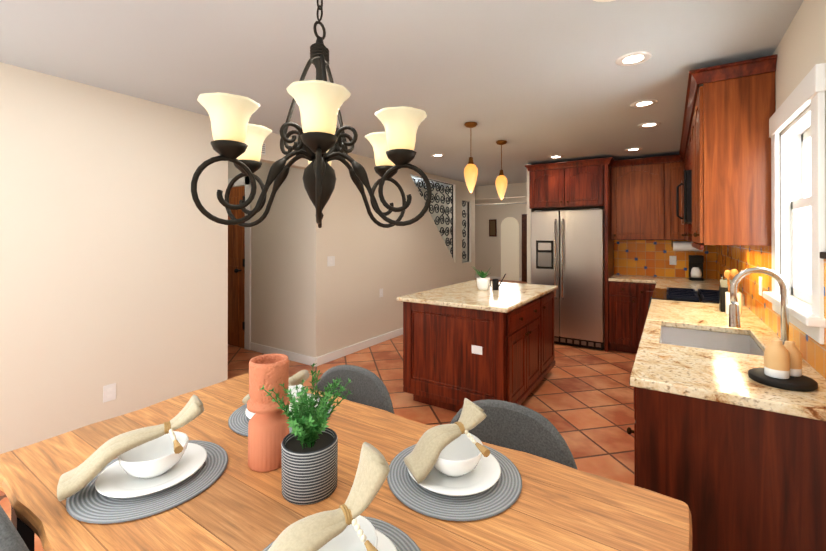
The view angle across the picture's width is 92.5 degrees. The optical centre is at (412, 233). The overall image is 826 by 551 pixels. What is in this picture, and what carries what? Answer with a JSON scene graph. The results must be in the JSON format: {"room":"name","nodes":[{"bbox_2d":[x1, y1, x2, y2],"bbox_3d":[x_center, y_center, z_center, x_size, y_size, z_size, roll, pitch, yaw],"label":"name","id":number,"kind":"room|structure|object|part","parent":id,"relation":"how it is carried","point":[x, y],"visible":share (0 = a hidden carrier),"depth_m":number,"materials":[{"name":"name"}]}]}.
{"room":"kitchen","nodes":[
{"label":"kitchen","id":0,"kind":"room"},
{"bbox_2d":[0,62,474,453],"bbox_3d":[-1.182,0.234,4.318,0.120,2.460,8.750,0,0,33],"label":"wall","id":1,"kind":"structure","parent":0,"point":[113,254],"depth_m":2.88,"materials":[{"name":"beige paint"}]},
{"bbox_2d":[103,383,115,402],"bbox_3d":[-2.115,1.107,2.756,0.008,0.115,0.075,0,0,33],"label":"outlet","id":2,"kind":"object","parent":1,"relation":"attached to","point":[109,392],"visible":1,"depth_m":2.75,"materials":[{"name":"white plastic"}]},
{"bbox_2d":[261,143,265,154],"bbox_3d":[-1.459,-0.821,3.769,0.014,0.115,0.120,0,0,33],"label":"air vent","id":3,"kind":"object","parent":1,"relation":"in","point":[263,152],"visible":0.46,"depth_m":3.80,"materials":[{"name":"white"}]},
{"bbox_2d":[327,256,334,266],"bbox_3d":[-0.945,0.315,4.564,0.008,0.115,0.120,0,0,33],"label":"switch plate","id":4,"kind":"object","parent":1,"relation":"attached to","point":[330,260],"visible":1,"depth_m":4.55,"materials":[{"name":"white plastic"}]},
{"bbox_2d":[314,328,402,366],"bbox_3d":[0.089,1.422,6.150,0.014,0.100,4.284,0,0,33],"label":"baseboard","id":5,"kind":"structure","parent":1,"relation":"attached to","point":[319,360],"depth_m":4.90,"materials":[{"name":"white wood"}]},
{"bbox_2d":[412,175,452,257],"bbox_3d":[0.330,-0.184,6.651,0.024,1.464,1.616,0,0,33],"label":"stair railing","id":6,"kind":"object","parent":1,"relation":"attached to","point":[446,211],"visible":0.83,"depth_m":6.94,"materials":[{"name":"grey metal"}]},
{"bbox_2d":[462,201,468,261],"bbox_3d":[0.989,-0.076,7.667,0.024,1.248,0.407,0,0,33],"label":"iron railing","id":7,"kind":"object","parent":1,"relation":"attached to","point":[464,213],"visible":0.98,"depth_m":7.81,"materials":[{"name":"grey metal"}]},
{"bbox_2d":[228,161,307,355],"bbox_3d":[-2.183,0.237,5.163,2.480,2.460,0.120,0,0,33],"label":"wall","id":8,"kind":"structure","parent":0,"point":[279,276],"depth_m":4.69,"materials":[{"name":"beige paint"}]},
{"bbox_2d":[228,186,244,347],"bbox_3d":[-2.520,0.423,5.235,0.855,2.070,0.121,0,0,33],"label":"hall door","id":9,"kind":"structure","parent":8,"relation":"in","point":[236,276],"depth_m":5.11,"materials":[{"name":"brown wood"}]},
{"bbox_2d":[228,176,250,349],"bbox_3d":[-2.501,0.368,5.282,1.075,2.200,0.024,0,0,33],"label":"door frame","id":10,"kind":"structure","parent":8,"relation":"attached to","point":[245,181],"depth_m":5.00,"materials":[{"name":"white"}]},
{"bbox_2d":[228,342,313,365],"bbox_3d":[-2.117,1.417,5.038,2.480,0.100,0.018,0,0,33],"label":"baseboard","id":11,"kind":"structure","parent":8,"relation":"attached to","point":[292,356],"depth_m":4.63,"materials":[{"name":"white"}]},
{"bbox_2d":[0,278,635,550],"bbox_3d":[0.320,1.523,6.527,8.150,0.100,14.500,0,0,33],"label":"floor","id":12,"kind":"structure","parent":0,"point":[581,399],"depth_m":3.53,"materials":[{"name":"tile"}]},
{"bbox_2d":[0,505,28,550],"bbox_3d":[-0.862,1.036,1.111,0.525,0.832,0.500,0,0,33],"label":"chair","id":13,"kind":"object","parent":12,"relation":"on","point":[11,539],"visible":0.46,"depth_m":0.87,"materials":[{"name":"fabric"}]},
{"bbox_2d":[0,373,691,550],"bbox_3d":[-0.303,1.070,1.110,1.831,0.760,0.959,0,0,33],"label":"dining table","id":14,"kind":"object","parent":12,"relation":"on","point":[238,504],"visible":0.67,"depth_m":1.01,"materials":[{"name":"brown wood"}]},
{"bbox_2d":[57,394,227,523],"bbox_3d":[-0.740,0.590,1.119,0.380,0.198,0.396,0,0,33],"label":"place setting","id":15,"kind":"object","parent":14,"relation":"on","point":[152,470],"visible":1,"depth_m":1.06,"materials":[{"name":"grey fabric"}]},
{"bbox_2d":[95,431,206,497],"bbox_3d":[-0.736,0.642,1.125,0.266,0.080,0.266,0,0,33],"label":"plate","id":16,"kind":"object","parent":15,"relation":"on","point":[151,469],"depth_m":1.09,"materials":[{"name":"white ceramic"}]},
{"bbox_2d":[247,353,289,471],"bbox_3d":[-0.437,0.534,1.200,0.124,0.310,0.124,0,0,33],"label":"terracotta vase","id":17,"kind":"object","parent":14,"relation":"on","point":[268,429],"visible":0.79,"depth_m":1.15,"materials":[{"name":"brown ceramic"}]},
{"bbox_2d":[228,370,332,436],"bbox_3d":[-0.502,0.606,1.522,0.380,0.170,0.380,0,0,33],"label":"place setting","id":18,"kind":"object","parent":14,"relation":"on","point":[240,418],"visible":0.21,"depth_m":1.47,"materials":[{"name":"white ceramic"}]},
{"bbox_2d":[245,384,317,418],"bbox_3d":[-0.502,0.644,1.522,0.266,0.080,0.266,0,0,33],"label":"bowl","id":19,"kind":"object","parent":18,"relation":"on","point":[248,415],"depth_m":1.52,"materials":[{"name":"white ceramic"}]},
{"bbox_2d":[260,363,351,504],"bbox_3d":[-0.283,0.536,1.076,0.254,0.306,0.200,0,0,33],"label":"planter","id":20,"kind":"object","parent":14,"relation":"on","point":[309,450],"visible":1,"depth_m":1.02,"materials":[{"name":"grey ceramic"}]},
{"bbox_2d":[262,442,420,550],"bbox_3d":[-0.154,0.567,0.772,0.380,0.241,0.380,0,0,33],"label":"place setting","id":21,"kind":"object","parent":14,"relation":"on","point":[346,526],"visible":1,"depth_m":0.78,"materials":[{"name":"beige fabric"}]},
{"bbox_2d":[318,515,396,550],"bbox_3d":[-0.154,0.640,0.772,0.266,0.080,0.266,0,0,33],"label":"bowl","id":22,"kind":"object","parent":21,"relation":"on","point":[348,540],"depth_m":0.83,"materials":[{"name":"white ceramic"}]},
{"bbox_2d":[387,398,521,520],"bbox_3d":[0.116,0.591,1.133,0.380,0.196,0.380,0,0,33],"label":"place setting","id":23,"kind":"object","parent":14,"relation":"on","point":[457,471],"visible":1,"depth_m":1.07,"materials":[{"name":"grey fabric"}]},
{"bbox_2d":[407,434,500,495],"bbox_3d":[0.116,0.642,1.133,0.266,0.080,0.266,0,0,33],"label":"bowl","id":24,"kind":"object","parent":23,"relation":"on","point":[460,469],"depth_m":1.07,"materials":[{"name":"white ceramic"}]},
{"bbox_2d":[314,365,393,413],"bbox_3d":[-0.389,1.043,1.695,0.525,0.822,0.500,0,0,33],"label":"chair","id":25,"kind":"object","parent":12,"relation":"on","point":[366,387],"visible":0.12,"depth_m":1.85,"materials":[{"name":"fabric"}]},
{"bbox_2d":[403,288,557,411],"bbox_3d":[0.712,1.022,3.790,0.979,0.880,1.470,0,0,33],"label":"kitchen island","id":26,"kind":"object","parent":12,"relation":"on","point":[469,340],"depth_m":3.22,"materials":[{"name":"brown wood"}]},
{"bbox_2d":[397,280,556,311],"bbox_3d":[0.696,0.564,3.802,0.990,0.036,1.570,0,0,33],"label":"island countertop","id":27,"kind":"structure","parent":26,"relation":"on","point":[467,294],"depth_m":3.44,"materials":[{"name":"beige stone"}]},
{"bbox_2d":[471,266,490,289],"bbox_3d":[0.653,0.428,3.880,0.197,0.237,0.198,0,0,33],"label":"pot","id":28,"kind":"object","parent":27,"relation":"on","point":[483,280],"visible":1,"depth_m":3.83,"materials":[{"name":"white ceramic"}]},
{"bbox_2d":[490,274,505,289],"bbox_3d":[0.826,0.465,3.856,0.158,0.162,0.064,0,0,33],"label":"watering can","id":29,"kind":"object","parent":27,"relation":"on","point":[496,285],"visible":1,"depth_m":3.84,"materials":[{"name":"black metal"}]},
{"bbox_2d":[450,399,577,469],"bbox_3d":[0.241,1.042,1.287,0.525,0.822,0.500,0,0,33],"label":"chair","id":30,"kind":"object","parent":12,"relation":"on","point":[511,425],"visible":0.29,"depth_m":1.44,"materials":[{"name":"fabric"}]},
{"bbox_2d":[531,208,604,349],"bbox_3d":[2.140,0.573,5.396,0.910,1.790,0.706,0,0,33],"label":"refrigerator","id":31,"kind":"object","parent":12,"relation":"on","point":[567,252],"visible":0.96,"depth_m":5.10,"materials":[{"name":"silver metal"}]},
{"bbox_2d":[608,282,655,353],"bbox_3d":[2.827,1.027,4.993,0.585,0.880,0.646,0,0,33],"label":"base cabinet","id":32,"kind":"object","parent":12,"relation":"on","point":[629,296],"depth_m":4.81,"materials":[{"name":"brown wood"}]},
{"bbox_2d":[608,274,718,281],"bbox_3d":[3.066,0.568,4.866,1.125,0.036,0.603,0,0,33],"label":"countertop","id":33,"kind":"structure","parent":32,"relation":"on","point":[615,278],"depth_m":4.81,"materials":[{"name":"beige stone"}]},
{"bbox_2d":[689,255,703,280],"bbox_3d":[3.401,0.405,4.749,0.140,0.290,0.180,0,0,33],"label":"coffee maker","id":34,"kind":"object","parent":33,"relation":"on","point":[696,262],"visible":1,"depth_m":4.70,"materials":[{"name":"black plastic"}]},
{"bbox_2d":[656,282,719,290],"bbox_3d":[2.897,0.565,4.134,0.613,0.036,0.805,0,0,33],"label":"countertop","id":35,"kind":"structure","parent":32,"relation":"on","point":[663,285],"depth_m":4.20,"materials":[{"name":"beige stone"}]},
{"bbox_2d":[648,287,743,308],"bbox_3d":[2.444,0.953,3.490,0.654,0.975,0.760,0,0,33],"label":"range","id":36,"kind":"object","parent":12,"relation":"on","point":[691,295],"visible":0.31,"depth_m":3.37,"materials":[{"name":"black metal"}]},
{"bbox_2d":[627,299,825,550],"bbox_3d":[1.653,0.997,2.237,0.638,0.915,2.187,0,0,33],"label":"base cabinet","id":37,"kind":"object","parent":12,"relation":"on","point":[729,452],"visible":0.94,"depth_m":1.36,"materials":[{"name":"brown wood"}]},
{"bbox_2d":[719,274,731,311],"bbox_3d":[2.222,0.416,2.803,0.080,0.251,0.172,0,0,33],"label":"bottle","id":38,"kind":"object","parent":37,"relation":"on","point":[723,286],"visible":0.56,"depth_m":2.75,"materials":[{"name":"black glass"}]},
{"bbox_2d":[724,269,742,315],"bbox_3d":[2.143,0.386,2.644,0.104,0.310,0.084,0,0,33],"label":"utensil crock","id":39,"kind":"object","parent":37,"relation":"on","point":[731,274],"visible":0.52,"depth_m":2.63,"materials":[{"name":"white ceramic"}]},
{"bbox_2d":[729,267,788,344],"bbox_3d":[1.452,0.338,1.649,0.210,0.396,0.115,0,0,33],"label":"faucet","id":40,"kind":"object","parent":37,"relation":"on","point":[734,317],"visible":0.81,"depth_m":1.66,"materials":[{"name":"silver metal"}]},
{"bbox_2d":[748,368,817,391],"bbox_3d":[1.333,0.524,1.429,0.184,0.022,0.184,0,0,33],"label":"tray","id":41,"kind":"object","parent":37,"relation":"on","point":[802,383],"visible":0.71,"depth_m":1.38,"materials":[{"name":"black"}]},
{"bbox_2d":[764,339,789,378],"bbox_3d":[1.312,0.448,1.425,0.070,0.128,0.070,0,0,33],"label":"ceramic bottle","id":42,"kind":"object","parent":41,"relation":"on","point":[776,359],"visible":1,"depth_m":1.40,"materials":[{"name":"beige"}]},
{"bbox_2d":[783,341,801,376],"bbox_3d":[1.379,0.454,1.447,0.064,0.118,0.064,0,0,33],"label":"ceramic bottle","id":43,"kind":"object","parent":41,"relation":"on","point":[795,359],"visible":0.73,"depth_m":1.42,"materials":[{"name":"beige"}]},
{"bbox_2d":[0,0,803,205],"bbox_3d":[0.320,-1.037,6.538,8.150,0.100,14.500,0,0,33],"label":"ceiling","id":44,"kind":"structure","parent":0,"point":[533,82],"depth_m":2.27,"materials":[{"name":"white paint"}]},
{"bbox_2d":[191,0,431,227],"bbox_3d":[-0.255,-0.515,1.081,0.607,0.991,0.613,0,0,33],"label":"chandelier","id":45,"kind":"object","parent":44,"relation":"hanging from","point":[239,139],"visible":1,"depth_m":0.98,"materials":[{"name":"grey metal"}]},
{"bbox_2d":[431,154,444,156],"bbox_3d":[0.313,-0.991,4.993,0.184,0.006,0.184,0,0,33],"label":"recessed light","id":46,"kind":"object","parent":44,"relation":"in","point":[437,155],"visible":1,"depth_m":4.99,"materials":[{"name":"white"}]},
{"bbox_2d":[464,122,477,192],"bbox_3d":[0.523,-0.685,3.568,0.128,0.630,0.128,0,0,33],"label":"pendant light","id":47,"kind":"object","parent":44,"relation":"hanging from","point":[470,172],"visible":1,"depth_m":3.53,"materials":[{"name":"yellow glass"}]},
{"bbox_2d":[495,140,506,199],"bbox_3d":[0.950,-0.682,4.245,0.128,0.630,0.128,0,0,33],"label":"pendant light","id":48,"kind":"object","parent":44,"relation":"hanging from","point":[501,182],"visible":1,"depth_m":4.21,"materials":[{"name":"yellow glass"}]},
{"bbox_2d":[548,155,562,157],"bbox_3d":[1.835,-0.990,5.079,0.184,0.006,0.184,0,0,33],"label":"recessed light","id":49,"kind":"object","parent":44,"relation":"in","point":[556,156],"visible":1,"depth_m":5.05,"materials":[{"name":"white"}]},
{"bbox_2d":[593,0,614,1],"bbox_3d":[0.823,-1.005,1.624,0.184,0.006,0.184,0,0,33],"label":"recessed light","id":50,"kind":"object","parent":44,"relation":"in","point":[603,0],"visible":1,"depth_m":1.70,"materials":[{"name":"white"}]},
{"bbox_2d":[615,51,651,65],"bbox_3d":[1.264,-1.002,2.267,0.184,0.006,0.184,0,0,33],"label":"recessed light","id":51,"kind":"object","parent":44,"relation":"in","point":[630,59],"visible":1,"depth_m":2.26,"materials":[{"name":"white"}]},
{"bbox_2d":[625,148,641,150],"bbox_3d":[2.592,-0.992,4.648,0.184,0.006,0.184,0,0,33],"label":"recessed light","id":52,"kind":"object","parent":44,"relation":"in","point":[634,149],"visible":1,"depth_m":4.64,"materials":[{"name":"white"}]},
{"bbox_2d":[630,99,657,107],"bbox_3d":[1.772,-0.999,3.034,0.184,0.006,0.184,0,0,33],"label":"recessed light","id":53,"kind":"object","parent":44,"relation":"in","point":[643,103],"visible":0.98,"depth_m":3.03,"materials":[{"name":"white"}]},
{"bbox_2d":[638,122,660,127],"bbox_3d":[2.162,-0.997,3.616,0.184,0.006,0.184,0,0,33],"label":"recessed light","id":54,"kind":"object","parent":44,"relation":"in","point":[649,124],"visible":1,"depth_m":3.60,"materials":[{"name":"white"}]},
{"bbox_2d":[417,187,426,202],"bbox_3d":[-0.821,0.245,6.914,0.120,2.460,4.300,0,0,33],"label":"wall","id":55,"kind":"structure","parent":0,"point":[423,190],"depth_m":8.42,"materials":[{"name":"beige paint"}]},
{"bbox_2d":[428,187,465,261],"bbox_3d":[0.778,0.251,8.333,0.960,2.460,0.120,0,0,33],"label":"wall","id":56,"kind":"structure","parent":0,"point":[434,215],"depth_m":8.34,"materials":[{"name":"beige paint"}]},
{"bbox_2d":[475,183,526,277],"bbox_3d":[0.322,0.253,8.825,5.660,2.460,0.210,0,0,33],"label":"wall","id":57,"kind":"structure","parent":0,"point":[487,252],"depth_m":7.86,"materials":[{"name":"beige paint"}]},
{"bbox_2d":[489,219,496,235],"bbox_3d":[2.634,-0.198,13.047,0.250,0.560,0.047,0,0,33],"label":"framed picture","id":58,"kind":"object","parent":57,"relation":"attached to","point":[492,227],"visible":1,"depth_m":13.02,"materials":[{"name":"brown wood"}]},
{"bbox_2d":[475,275,521,280],"bbox_3d":[2.993,1.451,12.830,5.540,0.100,0.014,0,0,33],"label":"baseboard","id":59,"kind":"structure","parent":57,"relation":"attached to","point":[491,277],"depth_m":13.03,"materials":[{"name":"white"}]},
{"bbox_2d":[501,217,518,280],"bbox_3d":[3.123,0.475,12.740,0.600,2.050,0.029,0,0,33],"label":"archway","id":60,"kind":"structure","parent":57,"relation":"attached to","point":[510,247],"depth_m":12.72,"materials":[{"name":"beige paint"}]},
{"bbox_2d":[522,214,526,281],"bbox_3d":[3.821,0.438,12.254,0.900,2.120,0.082,0,0,33],"label":"door","id":61,"kind":"structure","parent":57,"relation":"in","point":[524,247],"depth_m":12.41,"materials":[{"name":"brown wood"}]},
{"bbox_2d":[527,164,533,283],"bbox_3d":[3.522,0.252,8.449,0.120,2.460,6.800,0,0,33],"label":"wall","id":62,"kind":"structure","parent":0,"point":[529,211],"depth_m":5.62,"materials":[{"name":"beige paint"}]},
{"bbox_2d":[529,158,608,209],"bbox_3d":[2.163,-0.649,5.459,0.944,0.596,0.598,0,0,33],"label":"upper cabinet","id":63,"kind":"object","parent":62,"relation":"attached to","point":[579,184],"depth_m":5.18,"materials":[{"name":"brown wood"}]},
{"bbox_3d":[2.575,0.297,5.185,0.040,2.340,0.603,0,0,33],"label":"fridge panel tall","id":64,"kind":"part","parent":63,"relation":"part of","materials":[{"name":"brown wood"}]},
{"bbox_3d":[1.918,-0.915,4.055,2.163,0.075,3.223,0,0,33],"label":"crown mount moulding","id":65,"kind":"part","parent":63,"relation":"part of","materials":[{"name":"brown wood"}]},
{"bbox_2d":[744,0,825,309],"bbox_3d":[1.774,0.222,1.699,0.150,2.460,7.570,0,0,33],"label":"wall","id":66,"kind":"structure","parent":0,"point":[800,51],"depth_m":1.76,"materials":[{"name":"beige paint"}]},
{"bbox_2d":[609,157,656,241],"bbox_3d":[2.942,-0.435,5.114,0.652,1.026,0.327,0,0,33],"label":"upper cabinet","id":67,"kind":"object","parent":66,"relation":"attached to","point":[632,182],"depth_m":5.01,"materials":[{"name":"brown wood"}]},
{"bbox_2d":[657,154,680,239],"bbox_3d":[3.218,-0.436,4.907,0.288,1.026,0.375,0,0,33],"label":"upper cabinet","id":68,"kind":"object","parent":66,"relation":"attached to","point":[668,167],"depth_m":4.81,"materials":[{"name":"brown wood"}]},
{"bbox_2d":[672,240,704,250],"bbox_3d":[3.355,0.143,4.827,0.330,0.133,0.120,0,0,33],"label":"paper towel holder","id":69,"kind":"object","parent":68,"relation":"attached to","point":[681,245],"visible":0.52,"depth_m":4.81,"materials":[{"name":"white paper"}]},
{"bbox_2d":[669,256,676,264],"bbox_3d":[3.321,0.337,5.049,0.075,0.115,0.008,0,0,33],"label":"outlet","id":70,"kind":"object","parent":66,"relation":"attached to","point":[672,260],"visible":1,"depth_m":5.05,"materials":[{"name":"white plastic"}]},
{"bbox_2d":[681,142,684,239],"bbox_3d":[3.213,-0.439,4.401,0.370,1.026,0.613,0,0,33],"label":"upper cabinet","id":71,"kind":"object","parent":66,"relation":"attached to","point":[682,143],"depth_m":4.73,"materials":[{"name":"brown wood"}]},
{"bbox_2d":[685,126,688,169],"bbox_3d":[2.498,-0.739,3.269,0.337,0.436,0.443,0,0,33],"label":"upper cabinet","id":72,"kind":"object","parent":66,"relation":"attached to","point":[686,127],"depth_m":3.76,"materials":[{"name":"brown wood"}]},
{"bbox_2d":[676,170,691,223],"bbox_3d":[2.546,-0.305,3.429,0.430,0.420,0.756,0,0,33],"label":"over-the-range microwave","id":73,"kind":"object","parent":72,"relation":"attached to","point":[686,217],"visible":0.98,"depth_m":3.20,"materials":[{"name":"black metal"}]},
{"bbox_2d":[685,224,688,240],"bbox_3d":[2.961,-0.440,3.983,0.337,1.026,0.612,0,0,33],"label":"upper cabinet","id":74,"kind":"object","parent":66,"relation":"attached to","point":[686,225],"depth_m":4.04,"materials":[{"name":"brown wood"}]},
{"bbox_2d":[689,102,692,245],"bbox_3d":[2.225,-0.445,2.847,0.337,1.026,0.561,0,0,33],"label":"upper cabinet","id":75,"kind":"object","parent":66,"relation":"attached to","point":[690,103],"depth_m":3.12,"materials":[{"name":"brown wood"}]},
{"bbox_2d":[614,240,825,379],"bbox_3d":[2.043,0.307,3.288,1.128,0.475,4.370,0,0,33],"label":"backsplash","id":76,"kind":"structure","parent":66,"relation":"attached to","point":[643,257],"depth_m":3.64,"materials":[{"name":"orange tile"}]},
{"bbox_2d":[693,54,776,245],"bbox_3d":[1.987,-0.447,2.481,0.337,1.026,0.560,0,0,33],"label":"upper cabinet","id":77,"kind":"object","parent":66,"relation":"attached to","point":[727,158],"depth_m":2.25,"materials":[{"name":"brown wood"}]},
{"bbox_2d":[759,276,761,295],"bbox_3d":[2.171,0.326,2.472,0.008,0.115,0.075,0,0,33],"label":"outlet","id":78,"kind":"object","parent":66,"relation":"attached to","point":[760,285],"visible":1,"depth_m":2.45,"materials":[{"name":"white plastic"}]},
{"bbox_2d":[763,63,825,344],"bbox_3d":[1.785,-0.110,1.772,0.210,1.045,0.832,0,0,33],"label":"double-hung window","id":79,"kind":"structure","parent":66,"relation":"in","point":[798,160],"depth_m":1.96,"materials":[{"name":"white"}]}
]}

